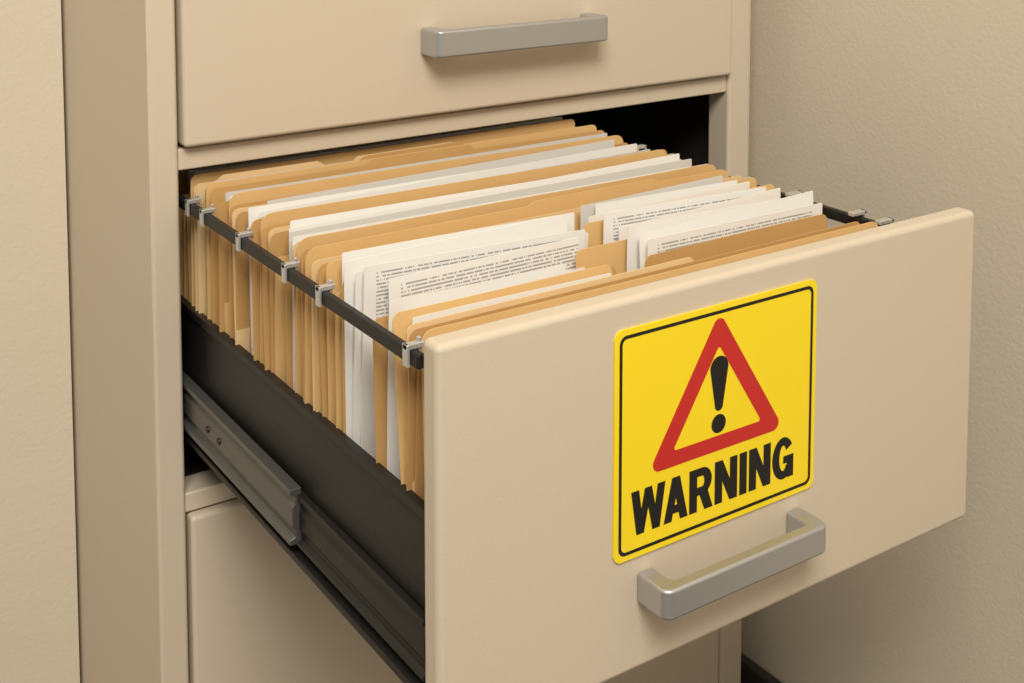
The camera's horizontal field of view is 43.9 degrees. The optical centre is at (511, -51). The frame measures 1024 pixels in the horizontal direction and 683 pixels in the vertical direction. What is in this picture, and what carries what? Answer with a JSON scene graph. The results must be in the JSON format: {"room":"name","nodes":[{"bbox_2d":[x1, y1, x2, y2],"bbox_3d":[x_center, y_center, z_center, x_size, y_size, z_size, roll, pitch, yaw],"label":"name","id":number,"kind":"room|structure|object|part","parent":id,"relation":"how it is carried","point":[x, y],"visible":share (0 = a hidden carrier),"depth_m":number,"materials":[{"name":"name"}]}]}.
{"room":"office","nodes":[
{"label":"office","id":0,"kind":"room"},
{"bbox_2d":[0,0,79,682],"bbox_3d":[-1.436,-0.382,0.395,2.476,2.500,0.078,-3,5,-34],"label":"wall","id":1,"kind":"structure","parent":0,"point":[39,632],"depth_m":1.09,"materials":[{"name":"beige paint"}]},
{"bbox_2d":[741,0,1023,682],"bbox_3d":[0.857,-0.385,0.429,0.080,2.500,3.220,-3,5,-34],"label":"wall","id":2,"kind":"structure","parent":0,"point":[899,110],"depth_m":1.14,"materials":[{"name":"beige paint"}]},
{"bbox_2d":[741,653,780,682],"bbox_3d":[0.843,0.843,0.465,0.012,0.044,3.135,-3,5,-34],"label":"baseboard","id":3,"kind":"structure","parent":2,"relation":"attached to","point":[751,672],"depth_m":1.33,"materials":[{"name":"black"}]},
{"bbox_3d":[-0.437,0.955,-0.339,3.200,0.050,3.220,-3,5,-34],"label":"floor","id":4,"kind":"structure","parent":0,"visible":0},
{"bbox_2d":[61,0,973,682],"bbox_3d":[-0.046,0.332,1.143,0.597,0.958,0.884,-3,5,-34],"label":"filing cabinet","id":5,"kind":"object","parent":4,"relation":"on","point":[228,530],"visible":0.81,"depth_m":0.92,"materials":[{"name":"metal"}]},
{"bbox_3d":[-0.019,0.535,1.113,0.542,0.250,0.018,-3,5,-34],"label":"drawer","id":6,"kind":"part","parent":5,"relation":"part of","materials":[{"name":"beige metal"}]},
{"bbox_3d":[-0.018,0.009,1.071,0.542,0.246,0.020,-3,5,-34],"label":"drawer","id":7,"kind":"part","parent":5,"relation":"part of","materials":[{"name":"beige metal"}]},
{"bbox_3d":[0.006,0.071,1.063,0.174,0.022,0.028,-3,5,-34],"label":"drawer handle","id":8,"kind":"part","parent":5,"relation":"part of","materials":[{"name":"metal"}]},
{"bbox_2d":[178,117,893,500],"bbox_3d":[-0.018,0.264,0.954,0.388,0.203,0.452,-3,5,-34],"label":"file folders","id":9,"kind":"object","parent":5,"relation":"in","point":[424,236],"visible":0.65,"depth_m":0.85,"materials":[{"name":"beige paper"}]},
{"bbox_3d":[0.137,0.298,0.771,0.432,0.220,0.016,-3,5,-34],"label":"open drawer","id":10,"kind":"part","parent":5,"relation":"part of","materials":[{"name":"beige metal"}]},
{"bbox_2d":[612,279,816,563],"bbox_3d":[0.123,0.274,0.749,0.160,0.134,0.001,-3,5,-34],"label":"warning sign","id":11,"kind":"object","parent":5,"relation":"attached to","point":[714,406],"visible":1,"depth_m":0.74,"materials":[{"name":"yellow plastic"}]},
{"bbox_3d":[0.132,0.360,0.747,0.131,0.018,0.026,-3,5,-34],"label":"open drawer handle","id":12,"kind":"part","parent":5,"relation":"part of","materials":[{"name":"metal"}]}
]}

